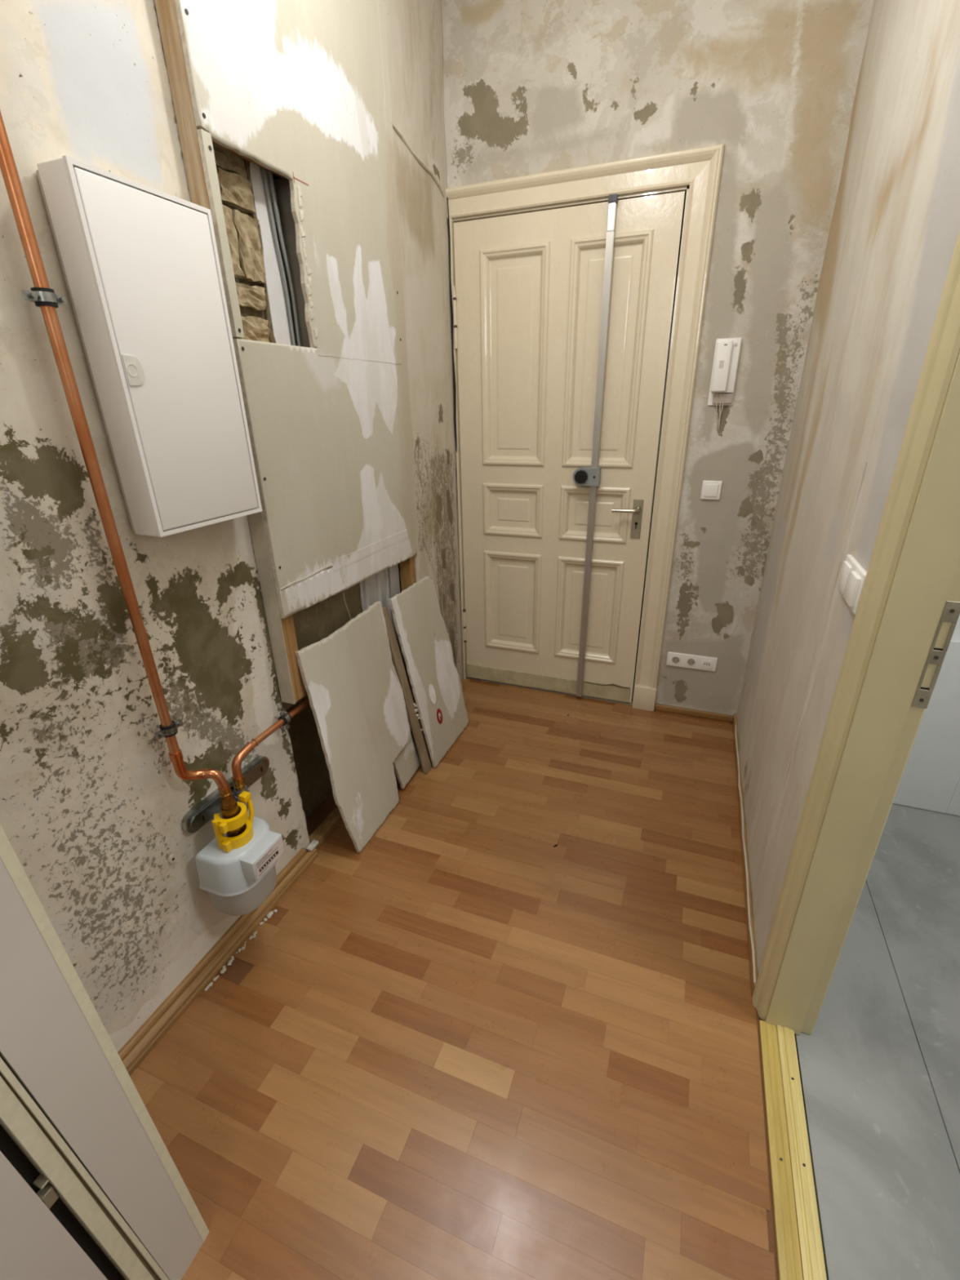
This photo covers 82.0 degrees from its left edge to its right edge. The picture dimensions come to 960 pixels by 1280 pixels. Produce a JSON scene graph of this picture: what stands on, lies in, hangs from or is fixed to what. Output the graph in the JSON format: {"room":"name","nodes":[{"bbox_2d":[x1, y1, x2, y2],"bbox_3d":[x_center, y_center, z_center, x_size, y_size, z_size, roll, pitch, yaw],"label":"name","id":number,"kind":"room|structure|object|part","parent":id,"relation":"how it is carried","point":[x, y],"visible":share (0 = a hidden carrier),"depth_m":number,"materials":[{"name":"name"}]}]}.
{"room":"apartment entrance hallway","nodes":[
{"label":"apartment entrance hallway","id":0,"kind":"room"},
{"bbox_2d":[0,0,463,1051],"bbox_3d":[-0.903,-0.465,0.948,0.231,3.208,4.149,8,25,20],"label":"wall","id":1,"kind":"structure","parent":0,"point":[352,428],"depth_m":1.42,"materials":[{"name":"paint"}]},
{"bbox_2d":[0,110,235,809],"bbox_3d":[-0.741,-0.624,0.997,0.137,2.352,0.063,-11,25,-21],"label":"riser pipe","id":2,"kind":"object","parent":1,"relation":"attached to","point":[44,297],"visible":1,"depth_m":1.08,"materials":[{"name":"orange metal"}]},
{"bbox_2d":[35,155,262,537],"bbox_3d":[-0.685,-0.591,1.223,0.096,0.656,0.319,8,25,20],"label":"electrical cabinet","id":3,"kind":"object","parent":1,"relation":"attached to","point":[140,263],"visible":1,"depth_m":1.15,"materials":[{"name":"white metal"}]},
{"bbox_3d":[-0.688,-0.536,1.099,0.002,0.054,0.039,8,25,20],"label":"lock plate","id":4,"kind":"part","parent":3,"relation":"part of","materials":[{"name":"white plastic"}]},
{"bbox_2d":[117,847,318,1075],"bbox_3d":[-0.800,0.965,1.593,0.034,0.060,1.040,8,25,20],"label":"baseboard","id":5,"kind":"structure","parent":1,"relation":"attached to","point":[136,1049],"depth_m":1.59,"materials":[{"name":"brown wood"}]},
{"bbox_2d":[306,840,319,851],"bbox_3d":[-0.616,0.755,2.030,0.025,0.012,0.047,8,25,20],"label":"chip","id":6,"kind":"object","parent":5,"relation":"on","point":[313,843],"visible":1,"depth_m":2.02,"materials":[{"name":"white"}]},
{"bbox_3d":[-0.604,-0.934,1.292,0.012,0.398,0.029,8,25,20],"label":"plasterboard panel","id":7,"kind":"part","parent":1,"relation":"part of","materials":[{"name":"beige paint"}]},
{"bbox_2d":[181,755,269,833],"bbox_3d":[-0.686,0.454,1.597,0.116,0.072,0.323,8,25,20],"label":"bracket","id":8,"kind":"object","parent":1,"relation":"attached to","point":[203,811],"visible":0.56,"depth_m":1.55,"materials":[{"name":"metal"}]},
{"bbox_2d":[195,791,284,915],"bbox_3d":[-0.657,0.596,1.545,0.176,0.326,0.200,8,25,20],"label":"gas meter","id":9,"kind":"object","parent":8,"relation":"attached to","point":[237,869],"visible":0.98,"depth_m":1.49,"materials":[{"name":"white plastic"}]},
{"bbox_3d":[-0.653,0.476,1.549,0.032,0.101,0.035,8,25,20],"label":"yellow lever","id":10,"kind":"part","parent":9,"relation":"part of","materials":[{"name":"plastic"}]},
{"bbox_3d":[-0.576,0.597,1.514,0.001,0.056,0.107,8,25,20],"label":"label plate","id":11,"kind":"part","parent":9,"relation":"part of","materials":[{"name":"white plastic"}]},
{"bbox_2d":[231,697,310,791],"bbox_3d":[-0.626,0.277,1.776,0.055,0.132,0.505,6,24,16],"label":"pipe","id":12,"kind":"object","parent":8,"relation":"attached to","point":[237,778],"visible":0.98,"depth_m":1.63,"materials":[{"name":"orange metal"}]},
{"bbox_2d":[261,167,295,346],"bbox_3d":[-0.559,-1.052,1.536,0.010,0.800,0.051,8,25,20],"label":"cable","id":13,"kind":"object","parent":1,"relation":"attached to","point":[264,172],"visible":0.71,"depth_m":1.53,"materials":[{"name":"grey plastic"}]},
{"bbox_2d":[267,169,301,346],"bbox_3d":[-0.549,-1.060,1.552,0.010,0.800,0.051,8,25,20],"label":"cable","id":14,"kind":"object","parent":1,"relation":"attached to","point":[269,172],"visible":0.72,"depth_m":1.55,"materials":[{"name":"grey plastic"}]},
{"bbox_2d":[271,172,301,346],"bbox_3d":[-0.551,-1.066,1.566,0.011,0.800,0.052,8,25,20],"label":"cable","id":15,"kind":"object","parent":1,"relation":"attached to","point":[272,172],"visible":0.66,"depth_m":1.53,"materials":[{"name":"grey plastic"}]},
{"bbox_2d":[284,289,292,344],"bbox_3d":[-0.567,-1.060,1.553,0.011,0.800,0.052,8,25,20],"label":"cable","id":16,"kind":"object","parent":1,"relation":"attached to","point":[284,290],"visible":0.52,"depth_m":1.62,"materials":[{"name":"grey plastic"}]},
{"bbox_3d":[-0.462,-1.602,1.434,0.013,1.514,0.874,8,25,20],"label":"plasterboard panel","id":17,"kind":"part","parent":1,"relation":"part of","materials":[{"name":"beige paint"}]},
{"bbox_3d":[-0.443,-0.609,1.864,0.013,0.651,0.875,8,25,20],"label":"plasterboard panel","id":18,"kind":"part","parent":1,"relation":"part of","materials":[{"name":"beige paint"}]},
{"bbox_3d":[-0.436,-0.261,2.015,0.013,0.112,0.874,8,25,20],"label":"plasterboard panel","id":19,"kind":"part","parent":1,"relation":"part of","materials":[{"name":"white paint"}]},
{"bbox_2d":[342,590,351,620],"bbox_3d":[-0.494,-0.107,2.067,0.014,0.241,0.089,-1,23,1],"label":"wire","id":20,"kind":"object","parent":1,"relation":"hanging from","point":[343,590],"visible":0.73,"depth_m":2.06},
{"bbox_2d":[129,677,959,1279],"bbox_3d":[0.704,1.222,1.084,3.550,0.060,4.250,8,25,20],"label":"floor","id":21,"kind":"structure","parent":0,"point":[464,1043],"depth_m":1.43,"materials":[{"name":"brown wood"}]},
{"bbox_2d":[204,909,277,991],"bbox_3d":[-0.730,0.947,1.701,0.024,0.008,0.295,8,25,20],"label":"crumbs","id":22,"kind":"object","parent":21,"relation":"on","point":[269,914],"visible":1,"depth_m":1.69,"materials":[{"name":"white"}]},
{"bbox_2d":[308,806,342,848],"bbox_3d":[-0.574,0.705,2.216,0.047,0.033,0.338,8,25,20],"label":"scrap","id":23,"kind":"object","parent":21,"relation":"on","point":[334,819],"visible":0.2,"depth_m":2.14,"materials":[{"name":"brown wood"}]},
{"bbox_2d":[295,600,411,853],"bbox_3d":[-0.426,0.321,2.103,0.123,0.819,0.540,8,25,20],"label":"plasterboard offcut","id":24,"kind":"object","parent":21,"relation":"on","point":[353,686],"visible":1,"depth_m":2.04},
{"bbox_2d":[382,605,431,773],"bbox_3d":[-0.315,0.230,2.366,0.169,0.771,0.054,5,24,14],"label":"batten","id":25,"kind":"object","parent":21,"relation":"on","point":[413,717],"visible":0.94,"depth_m":2.36,"materials":[{"name":"paint"}]},
{"bbox_2d":[393,733,421,788],"bbox_3d":[-0.325,0.478,2.386,0.047,0.287,0.203,8,25,20],"label":"plasterboard offcut","id":26,"kind":"object","parent":21,"relation":"on","point":[407,762],"visible":0.62,"depth_m":2.39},
{"bbox_2d":[389,576,469,767],"bbox_3d":[-0.211,0.131,2.557,0.165,0.804,0.432,8,25,20],"label":"plasterboard offcut","id":27,"kind":"object","parent":21,"relation":"on","point":[424,642],"visible":1,"depth_m":2.51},
{"bbox_2d":[759,1020,828,1279],"bbox_3d":[0.638,1.188,1.109,0.088,0.046,0.830,8,25,20],"label":"door threshold","id":28,"kind":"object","parent":21,"relation":"on","point":[800,1251],"depth_m":1.19,"materials":[{"name":"yellow wood"}]},
{"bbox_2d":[440,0,874,715],"bbox_3d":[0.559,-1.175,2.526,1.710,3.200,0.143,8,25,20],"label":"wall","id":29,"kind":"structure","parent":0,"point":[531,86],"depth_m":2.12,"materials":[{"name":"paint"}]},
{"bbox_2d":[445,143,724,711],"bbox_3d":[0.400,-0.801,2.698,1.124,2.382,0.166,8,25,20],"label":"door","id":30,"kind":"structure","parent":29,"relation":"in","point":[527,252],"depth_m":2.55,"materials":[{"name":"beige paint"}]},
{"bbox_3d":[0.177,-0.204,3.036,0.321,0.563,0.025,8,25,20],"label":"panel","id":31,"kind":"part","parent":30,"relation":"part of","materials":[{"name":"beige paint"}]},
{"bbox_3d":[0.168,-0.666,2.836,0.321,0.265,0.025,8,25,20],"label":"panel","id":32,"kind":"part","parent":30,"relation":"part of","materials":[{"name":"beige paint"}]},
{"bbox_3d":[0.156,-1.287,2.567,0.321,0.912,0.025,8,25,20],"label":"panel","id":33,"kind":"part","parent":30,"relation":"part of","materials":[{"name":"beige paint"}]},
{"bbox_3d":[0.564,-0.152,2.897,0.334,0.563,0.025,8,25,20],"label":"panel","id":34,"kind":"part","parent":30,"relation":"part of","materials":[{"name":"beige paint"}]},
{"bbox_2d":[572,193,617,697],"bbox_3d":[0.500,-0.718,2.618,0.123,2.250,0.070,8,25,20],"label":"lock","id":35,"kind":"object","parent":30,"relation":"attached to","point":[582,476],"visible":1,"depth_m":2.54,"materials":[{"name":"metal"}]},
{"bbox_3d":[0.472,-0.762,2.582,0.062,0.062,0.022,8,25,20],"label":"turning knob","id":36,"kind":"part","parent":35,"relation":"part of","materials":[{"name":"black plastic"}]},
{"bbox_3d":[0.555,-0.614,2.698,0.334,0.265,0.025,8,25,20],"label":"panel","id":37,"kind":"part","parent":30,"relation":"part of","materials":[{"name":"beige paint"}]},
{"bbox_3d":[0.543,-1.234,2.429,0.334,0.912,0.025,8,25,20],"label":"panel","id":38,"kind":"part","parent":30,"relation":"part of","materials":[{"name":"beige paint"}]},
{"bbox_3d":[0.689,-0.612,2.599,0.127,0.030,0.060,8,25,20],"label":"handle","id":39,"kind":"part","parent":30,"relation":"part of","materials":[{"name":"silver metal"}]},
{"bbox_3d":[0.747,-0.576,2.629,0.045,0.184,0.006,8,25,20],"label":"handle plate","id":40,"kind":"part","parent":30,"relation":"part of","materials":[{"name":"silver metal"}]},
{"bbox_2d":[666,651,717,671],"bbox_3d":[1.070,0.110,2.793,0.237,0.076,0.013,8,25,20],"label":"outlet","id":41,"kind":"object","parent":29,"relation":"attached to","point":[673,659],"visible":1,"depth_m":2.79,"materials":[{"name":"white plastic"}]},
{"bbox_2d":[671,656,695,666],"bbox_3d":[1.032,0.107,2.801,0.118,0.044,0.003,8,25,20],"label":"socket","id":42,"kind":"object","parent":41,"relation":"attached to","point":[675,660],"depth_m":2.80,"materials":[{"name":"white plastic"}]},
{"bbox_2d":[653,703,733,722],"bbox_3d":[1.114,0.381,2.890,0.390,0.036,0.018,8,25,20],"label":"baseboard","id":43,"kind":"structure","parent":29,"relation":"attached to","point":[669,708],"depth_m":2.88,"materials":[{"name":"brown wood"}]},
{"bbox_2d":[700,480,722,499],"bbox_3d":[1.032,-0.668,2.465,0.081,0.082,0.013,8,25,20],"label":"light switch","id":44,"kind":"object","parent":29,"relation":"attached to","point":[711,490],"visible":1,"depth_m":2.46,"materials":[{"name":"white plastic"}]},
{"bbox_2d":[707,337,742,429],"bbox_3d":[1.008,-1.049,2.299,0.096,0.367,0.070,8,25,20],"label":"intercom","id":45,"kind":"object","parent":29,"relation":"attached to","point":[726,353],"visible":1,"depth_m":2.26,"materials":[{"name":"white plastic"}]},
{"bbox_3d":[1.013,-0.961,2.349,0.049,0.165,0.014,-19,29,-35],"label":"cord","id":46,"kind":"part","parent":45,"relation":"part of","materials":[{"name":"white plastic"}]},
{"bbox_3d":[1.021,-0.961,2.347,0.012,0.165,0.045,17,29,36],"label":"cord","id":47,"kind":"part","parent":45,"relation":"part of","materials":[{"name":"white plastic"}]},
{"bbox_3d":[1.024,-0.960,2.347,0.009,0.165,0.044,8,25,20],"label":"cord","id":48,"kind":"part","parent":45,"relation":"part of","materials":[{"name":"white plastic"}]},
{"bbox_2d":[734,0,959,983],"bbox_3d":[0.923,-0.597,1.174,0.169,3.200,2.472,7,25,19],"label":"wall","id":49,"kind":"structure","parent":0,"point":[895,228],"depth_m":1.41,"materials":[{"name":"paint"}]},
{"bbox_2d":[732,713,758,996],"bbox_3d":[1.031,0.683,2.176,0.012,0.050,1.526,8,25,20],"label":"baseboard","id":50,"kind":"structure","parent":49,"relation":"attached to","point":[753,984],"depth_m":1.90,"materials":[{"name":"brown wood"}]},
{"bbox_2d":[837,554,866,614],"bbox_3d":[0.766,-0.118,1.141,0.019,0.083,0.163,8,25,20],"label":"double light switch","id":51,"kind":"object","parent":49,"relation":"attached to","point":[852,575],"visible":0.92,"depth_m":1.11,"materials":[{"name":"white plastic"}]},
{"bbox_2d":[751,229,959,1035],"bbox_3d":[0.658,0.177,0.702,0.166,2.158,0.890,8,25,20],"label":"door frame","id":52,"kind":"structure","parent":49,"relation":"in","point":[908,612],"depth_m":1.07,"materials":[{"name":"beige paint"}]},
{"bbox_3d":[0.835,0.031,1.010,0.025,0.214,0.002,8,25,20],"label":"strike plate","id":53,"kind":"part","parent":52,"relation":"part of","materials":[{"name":"silver metal"}]},
{"bbox_2d":[955,614,959,628],"bbox_3d":[2.140,-0.813,1.619,1.740,3.200,0.080,8,25,20],"label":"wall","id":54,"kind":"structure","parent":0,"point":[957,625],"depth_m":2.05,"materials":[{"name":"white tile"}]},
{"bbox_2d":[893,628,959,816],"bbox_3d":[2.103,0.362,2.020,1.780,0.726,0.144,8,25,20],"label":"wall","id":55,"kind":"structure","parent":54,"relation":"attached to","point":[930,780],"depth_m":2.12,"materials":[{"name":"white tile"}]},
{"bbox_3d":[-1.118,0.027,-0.179,0.397,3.200,1.690,8,25,20],"label":"wall","id":56,"kind":"structure","parent":0,"visible":0},
{"bbox_2d":[0,824,208,1279],"bbox_3d":[-0.842,0.386,0.302,0.213,2.150,0.995,8,25,20],"label":"door","id":57,"kind":"structure","parent":56,"relation":"in","point":[91,1188],"depth_m":0.84,"materials":[{"name":"white paint"}]},
{"bbox_3d":[-0.712,0.255,0.599,0.217,2.150,0.031,-2,23,-3],"label":"frame","id":58,"kind":"part","parent":57,"relation":"part of","materials":[{"name":"beige wood"}]}
]}

